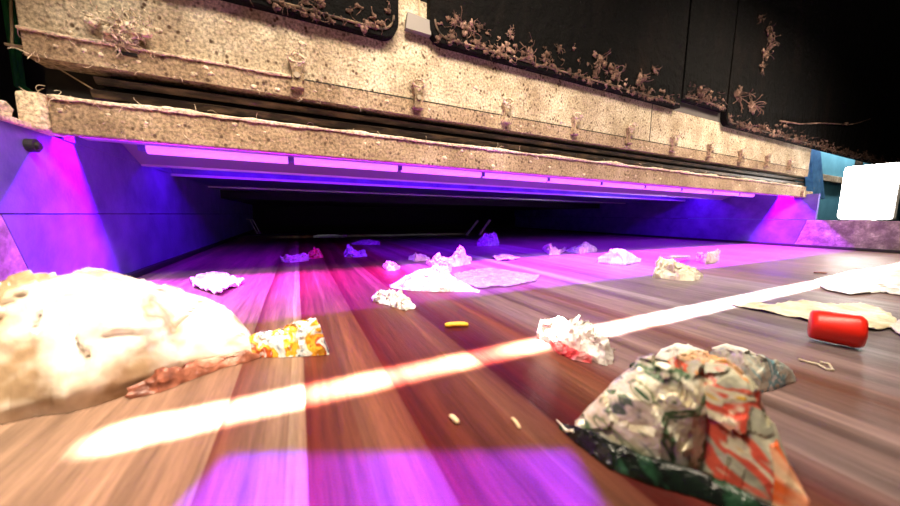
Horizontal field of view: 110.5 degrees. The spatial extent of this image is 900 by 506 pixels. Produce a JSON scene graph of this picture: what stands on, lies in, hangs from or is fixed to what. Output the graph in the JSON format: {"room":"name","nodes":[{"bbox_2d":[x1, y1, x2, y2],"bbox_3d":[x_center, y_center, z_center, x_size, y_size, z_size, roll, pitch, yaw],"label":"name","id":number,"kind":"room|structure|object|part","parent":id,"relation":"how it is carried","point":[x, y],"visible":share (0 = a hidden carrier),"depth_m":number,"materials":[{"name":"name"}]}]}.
{"room":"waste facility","nodes":[
{"label":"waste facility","id":0,"kind":"room"},
{"bbox_2d":[254,224,549,230],"bbox_3d":[-1.262,-1.770,5.908,11.000,3.600,0.050,-3,8,-26],"label":"wall","id":1,"kind":"structure","parent":0,"point":[260,227],"depth_m":5.89,"materials":[{"name":"black"}]},
{"bbox_2d":[580,217,899,252],"bbox_3d":[5.104,-1.541,4.533,0.050,3.600,8.000,-3,8,-26],"label":"wall","id":2,"kind":"structure","parent":0,"point":[597,217],"depth_m":6.27,"materials":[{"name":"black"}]},
{"bbox_3d":[-0.181,0.309,3.868,11.000,0.020,11.000,-3,8,-26],"label":"floor","id":3,"kind":"structure","parent":0,"visible":0},
{"bbox_2d":[0,0,112,213],"bbox_3d":[-1.396,-0.370,0.533,1.180,2.100,0.350,-3,8,-26],"label":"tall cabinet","id":4,"kind":"object","parent":3,"relation":"on","point":[34,71],"visible":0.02,"depth_m":0.61,"materials":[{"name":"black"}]},
{"bbox_2d":[0,214,254,281],"bbox_3d":[-0.973,0.235,1.167,0.036,0.755,3.880,-3,8,-26],"label":"guard","id":5,"kind":"object","parent":3,"relation":"on","point":[132,245],"visible":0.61,"depth_m":0.68,"materials":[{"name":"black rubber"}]},
{"bbox_3d":[-0.397,0.079,-0.058,0.024,0.141,1.225,-3,8,-26],"label":"plate","id":6,"kind":"part","parent":5,"relation":"part of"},
{"bbox_2d":[0,0,820,219],"bbox_3d":[0.151,-0.512,2.192,3.164,0.503,2.900,-3,8,-26],"label":"machine","id":7,"kind":"object","parent":5,"relation":"on","point":[155,106],"visible":1,"depth_m":0.75,"materials":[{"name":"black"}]},
{"bbox_2d":[4,0,22,48],"bbox_3d":[-0.709,-0.377,0.503,0.021,0.089,0.005,-3,8,-26],"label":"hanging cable","id":8,"kind":"object","parent":7,"relation":"hanging from","point":[11,44],"visible":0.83,"depth_m":0.50,"materials":[{"name":"beige plastic"}]},
{"bbox_2d":[1,0,32,91],"bbox_3d":[-0.802,-0.422,0.603,0.074,0.322,0.008,-3,8,-26],"label":"hose","id":9,"kind":"object","parent":7,"relation":"hanging from","point":[16,60],"visible":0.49,"depth_m":0.59,"materials":[{"name":"green"}]},
{"bbox_3d":[-0.634,-0.295,0.530,0.047,0.033,0.002,-4,8,-32],"label":"rod","id":10,"kind":"part","parent":7,"relation":"part of","materials":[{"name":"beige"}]},
{"bbox_2d":[221,0,398,40],"bbox_3d":[-0.748,-0.809,0.344,1.416,0.770,0.048,-3,8,-26],"label":"hood","id":11,"kind":"object","parent":7,"relation":"attached to","point":[373,19],"visible":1,"depth_m":0.65,"materials":[{"name":"black metal"}]},
{"bbox_3d":[-0.751,-0.472,0.385,1.398,0.037,0.005,-3,8,-26],"label":"edge trim","id":12,"kind":"part","parent":11,"relation":"part of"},
{"bbox_3d":[-0.194,-0.439,2.929,2.974,0.010,1.300,-3,8,-26],"label":"hopper plate","id":13,"kind":"part","parent":7,"relation":"part of","materials":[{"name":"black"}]},
{"bbox_3d":[0.091,-0.391,2.341,2.974,0.060,0.010,-3,8,-26],"label":"hopper plate","id":14,"kind":"part","parent":7,"relation":"part of","materials":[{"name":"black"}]},
{"bbox_3d":[0.249,-0.369,2.014,2.974,0.006,0.735,-3,8,-26],"label":"ceiling plate","id":15,"kind":"part","parent":7,"relation":"part of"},
{"bbox_2d":[121,143,731,198],"bbox_3d":[0.568,-0.308,1.363,2.970,0.042,0.250,-3,8,-26],"label":"tray","id":16,"kind":"object","parent":7,"relation":"on","point":[135,155],"depth_m":0.98,"materials":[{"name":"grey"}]},
{"bbox_3d":[0.413,-0.355,1.676,2.974,0.056,0.005,-3,8,-26],"label":"ceiling plate","id":17,"kind":"part","parent":7,"relation":"part of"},
{"bbox_3d":[0.710,-0.335,1.175,2.935,0.018,0.035,-3,8,-26],"label":"rail","id":18,"kind":"part","parent":7,"relation":"part of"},
{"bbox_3d":[0.712,-0.361,1.173,2.930,0.020,0.033,-3,8,-26],"label":"rail","id":19,"kind":"part","parent":7,"relation":"part of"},
{"bbox_2d":[145,145,754,196],"bbox_3d":[0.599,-0.297,1.323,2.850,0.022,0.023,-3,8,-26],"label":"lamp","id":20,"kind":"object","parent":7,"relation":"attached to","point":[156,150],"depth_m":0.93,"materials":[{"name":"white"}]},
{"bbox_2d":[404,0,689,109],"bbox_3d":[0.391,-1.322,0.827,1.060,1.644,0.064,-3,8,-26],"label":"hood","id":21,"kind":"object","parent":7,"relation":"attached to","point":[633,49],"depth_m":0.92,"materials":[{"name":"black metal"}]},
{"bbox_3d":[-0.073,-0.673,0.703,0.062,0.329,0.014,-3,8,-26],"label":"bracket","id":22,"kind":"part","parent":21,"relation":"part of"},
{"bbox_3d":[-0.074,-0.527,0.721,0.062,0.036,0.014,-3,8,-26],"label":"bracket plate","id":23,"kind":"part","parent":21,"relation":"part of","materials":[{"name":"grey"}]},
{"bbox_2d":[681,0,737,112],"bbox_3d":[1.017,-1.370,1.126,0.309,1.609,0.062,-3,8,-26],"label":"hood","id":24,"kind":"object","parent":7,"relation":"attached to","point":[711,23],"visible":1,"depth_m":1.20,"materials":[{"name":"black metal"}]},
{"bbox_3d":[1.006,-0.593,1.226,0.287,0.004,0.005,-3,8,-26],"label":"edge trim","id":25,"kind":"part","parent":24,"relation":"part of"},
{"bbox_2d":[720,0,899,163],"bbox_3d":[2.505,-1.412,1.839,2.969,1.665,0.094,-3,8,-25],"label":"hood","id":26,"kind":"object","parent":7,"relation":"attached to","point":[819,75],"visible":0.86,"depth_m":1.64,"materials":[{"name":"black metal"}]},
{"bbox_3d":[2.491,-0.630,1.944,2.949,0.037,0.005,-3,8,-26],"label":"edge trim","id":27,"kind":"part","parent":26,"relation":"part of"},
{"bbox_3d":[2.147,-0.749,1.755,1.261,0.188,0.022,-3,8,-26],"label":"dusty rod","id":28,"kind":"part","parent":26,"relation":"part of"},
{"bbox_2d":[0,228,899,505],"bbox_3d":[0.393,0.233,1.776,2.974,0.641,3.980,-3,8,-26],"label":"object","id":29,"kind":"structure","parent":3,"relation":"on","point":[365,422],"depth_m":0.29,"materials":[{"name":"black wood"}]},
{"bbox_2d":[0,267,251,423],"bbox_3d":[-0.336,0.066,0.315,0.235,0.106,0.151,-6,9,-42],"label":"plastic bag","id":30,"kind":"object","parent":29,"relation":"on","point":[77,340],"visible":0.99,"depth_m":0.27,"materials":[{"name":"beige plastic"}]},
{"bbox_2d":[125,349,259,398],"bbox_3d":[-0.250,0.111,0.311,0.024,0.020,0.106,5,8,34],"label":"wrapper","id":31,"kind":"object","parent":29,"relation":"on","point":[163,378],"visible":1,"depth_m":0.30,"materials":[{"name":"orange plastic"}]},
{"bbox_2d":[190,271,244,293],"bbox_3d":[-0.529,0.061,0.706,0.276,0.018,0.086,6,9,39],"label":"paper scrap","id":32,"kind":"object","parent":29,"relation":"on","point":[215,282],"visible":1,"depth_m":0.70,"materials":[{"name":"white paper"}]},
{"bbox_2d":[246,219,260,233],"bbox_3d":[-1.436,-0.172,2.301,0.108,0.164,0.008,-3,8,-26],"label":"support strut","id":33,"kind":"object","parent":29,"relation":"on","point":[246,219],"visible":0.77,"depth_m":2.29,"materials":[{"name":"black metal"}]},
{"bbox_2d":[249,318,328,356],"bbox_3d":[-0.192,0.095,0.362,0.103,0.040,0.033,0,7,-9],"label":"snack packet","id":34,"kind":"object","parent":29,"relation":"on","point":[304,337],"visible":1,"depth_m":0.35,"materials":[{"name":"plastic"}]},
{"bbox_2d":[280,253,309,262],"bbox_3d":[-0.530,0.013,1.069,0.070,0.027,0.087,6,9,40],"label":"scrap","id":35,"kind":"object","parent":29,"relation":"on","point":[301,257],"visible":1,"depth_m":1.05,"materials":[{"name":"white paper"}]},
{"bbox_2d":[308,247,322,258],"bbox_3d":[-0.501,-0.004,1.159,0.055,0.040,0.083,-3,8,-26],"label":"scrap","id":36,"kind":"object","parent":29,"relation":"on","point":[316,253],"visible":0.94,"depth_m":1.14,"materials":[{"name":"paper"}]},
{"bbox_2d":[314,234,346,237],"bbox_3d":[-0.851,-0.125,2.236,0.221,0.017,0.200,-1,7,-14],"label":"scrap","id":37,"kind":"object","parent":29,"relation":"on","point":[327,235],"visible":1,"depth_m":2.17,"materials":[{"name":"grey"}]},
{"bbox_2d":[344,244,366,256],"bbox_3d":[-0.371,-0.013,1.216,0.088,0.047,0.104,-3,8,-26],"label":"scrap","id":38,"kind":"object","parent":29,"relation":"on","point":[349,252],"visible":1,"depth_m":1.19,"materials":[{"name":"white paper"}]},
{"bbox_2d":[351,239,379,244],"bbox_3d":[-0.469,-0.062,1.718,0.143,0.024,0.180,-3,8,-26],"label":"scrap","id":39,"kind":"object","parent":29,"relation":"on","point":[368,241],"visible":1,"depth_m":1.68,"materials":[{"name":"white paper"}]},
{"bbox_2d":[383,261,399,270],"bbox_3d":[-0.175,0.033,0.938,0.048,0.027,0.092,-3,8,-26],"label":"scrap","id":40,"kind":"object","parent":29,"relation":"on","point":[388,265],"visible":1,"depth_m":0.90,"materials":[{"name":"white paper"}]},
{"bbox_2d":[371,289,415,310],"bbox_3d":[-0.106,0.078,0.560,0.104,0.029,0.030,5,8,35],"label":"tissue","id":41,"kind":"object","parent":29,"relation":"on","point":[392,298],"visible":1,"depth_m":0.55,"materials":[{"name":"white paper"}]},
{"bbox_2d":[408,252,429,261],"bbox_3d":[-0.110,0.010,1.115,0.070,0.030,0.072,-3,8,-26],"label":"scrap","id":42,"kind":"object","parent":29,"relation":"on","point":[416,257],"visible":0.97,"depth_m":1.10,"materials":[{"name":"white paper"}]},
{"bbox_2d":[390,265,479,292],"bbox_3d":[-0.037,0.052,0.698,0.206,0.049,0.090,1,7,3],"label":"wrap","id":43,"kind":"object","parent":29,"relation":"on","point":[436,278],"visible":1,"depth_m":0.67,"materials":[{"name":"white plastic"}]},
{"bbox_2d":[437,262,451,271],"bbox_3d":[-0.018,0.037,0.893,0.050,0.031,0.059,-3,8,-26],"label":"scrap","id":44,"kind":"object","parent":29,"relation":"on","point":[448,264],"visible":0.43,"depth_m":0.88,"materials":[{"name":"white paper"}]},
{"bbox_2d":[426,245,471,266],"bbox_3d":[0.009,0.005,1.024,0.174,0.065,0.098,-3,8,-26],"label":"scrap","id":45,"kind":"object","parent":29,"relation":"on","point":[459,258],"visible":0.92,"depth_m":0.99,"materials":[{"name":"white paper"}]},
{"bbox_2d":[449,414,458,423],"bbox_3d":[0.003,0.130,0.245,0.004,0.003,0.011,-4,8,-33],"label":"chip","id":46,"kind":"object","parent":29,"relation":"on","point":[453,417],"visible":1,"depth_m":0.24,"materials":[{"name":"beige food"}]},
{"bbox_2d":[445,322,467,326],"bbox_3d":[0.009,0.103,0.452,0.034,0.006,0.009,0,7,-5],"label":"stick","id":47,"kind":"object","parent":29,"relation":"on","point":[448,324],"visible":1,"depth_m":0.45,"materials":[{"name":"yellow"}]},
{"bbox_2d":[465,220,478,234],"bbox_3d":[0.186,-0.212,2.639,0.127,0.137,0.020,-3,8,-26],"label":"support strut","id":48,"kind":"object","parent":29,"relation":"on","point":[477,221],"visible":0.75,"depth_m":2.63,"materials":[{"name":"silver metal"}]},
{"bbox_2d":[478,219,490,234],"bbox_3d":[0.298,-0.218,2.692,0.123,0.145,0.022,-3,8,-26],"label":"support strut","id":49,"kind":"object","parent":29,"relation":"on","point":[489,220],"visible":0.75,"depth_m":2.69,"materials":[{"name":"silver metal"}]},
{"bbox_2d":[477,232,498,245],"bbox_3d":[0.208,-0.081,1.707,0.156,0.076,0.096,-6,9,-43],"label":"scrap","id":50,"kind":"object","parent":29,"relation":"on","point":[491,239],"visible":1,"depth_m":1.67,"materials":[{"name":"white paper"}]},
{"bbox_2d":[452,268,539,287],"bbox_3d":[0.107,0.061,0.803,0.210,0.008,0.234,6,9,39],"label":"film","id":51,"kind":"object","parent":29,"relation":"on","point":[484,277],"visible":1,"depth_m":0.79,"materials":[{"name":"white plastic"}]},
{"bbox_2d":[492,254,519,260],"bbox_3d":[0.197,0.013,1.184,0.111,0.012,0.128,-3,8,-26],"label":"scrap","id":52,"kind":"object","parent":29,"relation":"on","point":[500,256],"visible":1,"depth_m":1.17,"materials":[{"name":"white paper"}]},
{"bbox_2d":[511,417,520,428],"bbox_3d":[0.051,0.131,0.241,0.002,0.002,0.013,-1,7,-15],"label":"chip","id":53,"kind":"object","parent":29,"relation":"on","point":[515,421],"visible":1,"depth_m":0.24,"materials":[{"name":"beige food"}]},
{"bbox_2d":[542,244,565,254],"bbox_3d":[0.464,-0.029,1.424,0.105,0.046,0.261,4,8,27],"label":"scrap","id":54,"kind":"object","parent":29,"relation":"on","point":[547,248],"visible":1,"depth_m":1.32,"materials":[{"name":"white paper"}]},
{"bbox_2d":[556,419,574,432],"bbox_3d":[0.112,0.133,0.209,0.088,0.007,0.013,6,9,39],"label":"film","id":55,"kind":"object","parent":29,"relation":"on","point":[563,427],"visible":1,"depth_m":0.23,"materials":[{"name":"white plastic"}]},
{"bbox_2d":[549,340,591,362],"bbox_3d":[0.134,0.110,0.367,0.018,0.015,0.066,-3,8,-26],"label":"wrapper piece","id":56,"kind":"object","parent":29,"relation":"on","point":[559,347],"visible":1,"depth_m":0.35,"materials":[{"name":"red plastic"}]},
{"bbox_2d":[537,315,614,365],"bbox_3d":[0.155,0.097,0.385,0.042,0.037,0.103,-4,8,-35],"label":"paper piece","id":57,"kind":"object","parent":29,"relation":"on","point":[580,335],"visible":1,"depth_m":0.37,"materials":[{"name":"white paper"}]},
{"bbox_2d":[566,242,596,253],"bbox_3d":[0.612,-0.030,1.427,0.159,0.050,0.098,-3,8,-26],"label":"scrap","id":58,"kind":"object","parent":29,"relation":"on","point":[585,247],"visible":1,"depth_m":1.40,"materials":[{"name":"white paper"}]},
{"bbox_2d":[597,248,640,265],"bbox_3d":[0.617,0.007,1.100,0.190,0.054,0.096,-3,8,-26],"label":"scrap","id":59,"kind":"object","parent":29,"relation":"on","point":[621,257],"visible":1,"depth_m":1.05,"materials":[{"name":"white paper"}]},
{"bbox_2d":[575,353,707,468],"bbox_3d":[0.147,0.102,0.214,0.113,0.068,0.052,3,7,16],"label":"crumpled paper","id":60,"kind":"object","parent":29,"relation":"on","point":[655,409],"visible":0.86,"depth_m":0.20,"materials":[{"name":"silver metal"}]},
{"bbox_2d":[629,358,668,368],"bbox_3d":[0.169,0.095,0.260,0.041,0.019,0.018,1,7,5],"label":"scrap","id":61,"kind":"object","parent":29,"relation":"on","point":[656,359],"visible":0.16,"depth_m":0.26,"materials":[{"name":"beige paper"}]},
{"bbox_2d":[559,423,772,505],"bbox_3d":[0.129,0.132,0.195,0.125,0.014,0.026,5,8,35],"label":"film","id":62,"kind":"object","parent":29,"relation":"on","point":[661,473],"visible":1,"depth_m":0.19,"materials":[{"name":"green plastic"}]},
{"bbox_2d":[662,255,689,258],"bbox_3d":[0.786,0.012,1.108,0.077,0.034,0.302,7,10,44],"label":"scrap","id":63,"kind":"object","parent":29,"relation":"on","point":[671,256],"visible":0.84,"depth_m":1.02,"materials":[{"name":"white paper"}]},
{"bbox_2d":[652,256,703,280],"bbox_3d":[0.623,0.038,0.822,0.164,0.060,0.062,0,7,-5],"label":"scrap","id":64,"kind":"object","parent":29,"relation":"on","point":[670,269],"visible":1,"depth_m":0.81,"materials":[{"name":"beige paper"}]},
{"bbox_2d":[655,343,703,360],"bbox_3d":[0.254,0.110,0.341,0.053,0.024,0.028,2,7,9],"label":"lump","id":65,"kind":"object","parent":29,"relation":"on","point":[666,353],"visible":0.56,"depth_m":0.34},
{"bbox_2d":[667,350,743,374],"bbox_3d":[0.212,0.093,0.260,0.058,0.023,0.022,4,8,26],"label":"scrap","id":66,"kind":"object","parent":29,"relation":"on","point":[687,356],"visible":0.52,"depth_m":0.26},
{"bbox_2d":[696,248,720,263],"bbox_3d":[0.970,0.007,1.162,0.196,0.048,0.064,-3,8,-26],"label":"scrap","id":67,"kind":"object","parent":29,"relation":"on","point":[709,257],"visible":1,"depth_m":1.12,"materials":[{"name":"white paper"}]},
{"bbox_2d":[668,355,790,504],"bbox_3d":[0.174,0.103,0.199,0.039,0.070,0.077,-3,8,-26],"label":"crumpled paper","id":68,"kind":"object","parent":29,"relation":"on","point":[739,433],"visible":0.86,"depth_m":0.19,"materials":[{"name":"paper"}]},
{"bbox_3d":[0.343,0.115,0.379,0.042,0.006,0.020,5,8,31],"label":"torn strip","id":69,"kind":"part","parent":29,"relation":"part of","materials":[{"name":"white paper"}]},
{"bbox_2d":[709,347,795,392],"bbox_3d":[0.304,0.110,0.305,0.072,0.035,0.054,4,8,28],"label":"pouch","id":70,"kind":"object","parent":29,"relation":"on","point":[767,374],"visible":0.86,"depth_m":0.29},
{"bbox_2d":[769,439,809,505],"bbox_3d":[0.183,0.123,0.180,0.020,0.036,0.035,-3,8,-26],"label":"carton","id":71,"kind":"object","parent":29,"relation":"on","point":[787,490],"visible":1,"depth_m":0.17,"materials":[{"name":"orange cardboard"}]},
{"bbox_2d":[727,299,896,329],"bbox_3d":[0.650,0.100,0.523,0.259,0.008,0.146,0,7,-5],"label":"film","id":72,"kind":"object","parent":29,"relation":"on","point":[877,318],"visible":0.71,"depth_m":0.54,"materials":[{"name":"beige plastic"}]},
{"bbox_2d":[798,358,834,370],"bbox_3d":[0.404,0.122,0.341,0.025,0.002,0.022,3,7,22],"label":"thread","id":73,"kind":"object","parent":29,"relation":"on","point":[818,364],"visible":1,"depth_m":0.34},
{"bbox_3d":[0.498,0.097,0.403,0.046,0.041,0.045,-6,10,-44],"label":"red plastic cap","id":74,"kind":"part","parent":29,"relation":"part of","materials":[{"name":"red plastic"}]},
{"bbox_2d":[812,265,899,294],"bbox_3d":[1.284,0.066,0.868,0.979,0.006,0.210,-3,8,-26],"label":"film","id":75,"kind":"object","parent":29,"relation":"on","point":[880,279],"visible":1,"depth_m":0.79,"materials":[{"name":"white plastic"}]},
{"bbox_2d":[890,319,899,333],"bbox_3d":[0.665,0.107,0.456,0.104,0.009,0.029,-4,8,-36],"label":"tissue","id":76,"kind":"object","parent":29,"relation":"on","point":[896,328],"visible":1,"depth_m":0.45,"materials":[{"name":"white paper"}]},
{"bbox_2d":[514,217,899,252],"bbox_3d":[1.716,0.107,2.461,0.036,0.755,3.880,-3,8,-26],"label":"guard","id":77,"kind":"object","parent":3,"relation":"on","point":[873,236],"visible":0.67,"depth_m":2.00,"materials":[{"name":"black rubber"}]},
{"bbox_3d":[1.458,-0.267,2.973,0.024,0.141,2.658,-3,8,-26],"label":"plate","id":78,"kind":"part","parent":77,"relation":"part of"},
{"bbox_3d":[2.295,-0.052,1.255,0.024,0.141,1.257,-3,8,-26],"label":"plate","id":79,"kind":"part","parent":77,"relation":"part of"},
{"bbox_2d":[837,162,899,220],"bbox_3d":[2.162,-0.313,1.616,0.120,0.288,0.181,-3,8,-26],"label":"floodlight","id":80,"kind":"object","parent":77,"relation":"on","point":[871,192],"visible":1,"depth_m":1.60,"materials":[{"name":"white"}]},
{"bbox_2d":[688,152,899,247],"bbox_3d":[3.264,-0.544,2.790,2.860,2.000,0.535,-3,8,-26],"label":"tall cabinet","id":81,"kind":"object","parent":3,"relation":"on","point":[833,166],"visible":0.11,"depth_m":2.34,"materials":[{"name":"teal metal"}]},
{"bbox_2d":[805,149,824,198],"bbox_3d":[2.376,-0.537,2.043,0.434,0.505,0.033,-3,8,-26],"label":"post","id":82,"kind":"object","parent":81,"relation":"attached to","point":[814,183],"visible":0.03,"depth_m":2.04,"materials":[{"name":"metal"}]},
{"bbox_3d":[2.662,-0.535,2.223,1.275,0.045,0.024,-3,8,-26],"label":"cross rail","id":83,"kind":"part","parent":81,"relation":"part of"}
]}

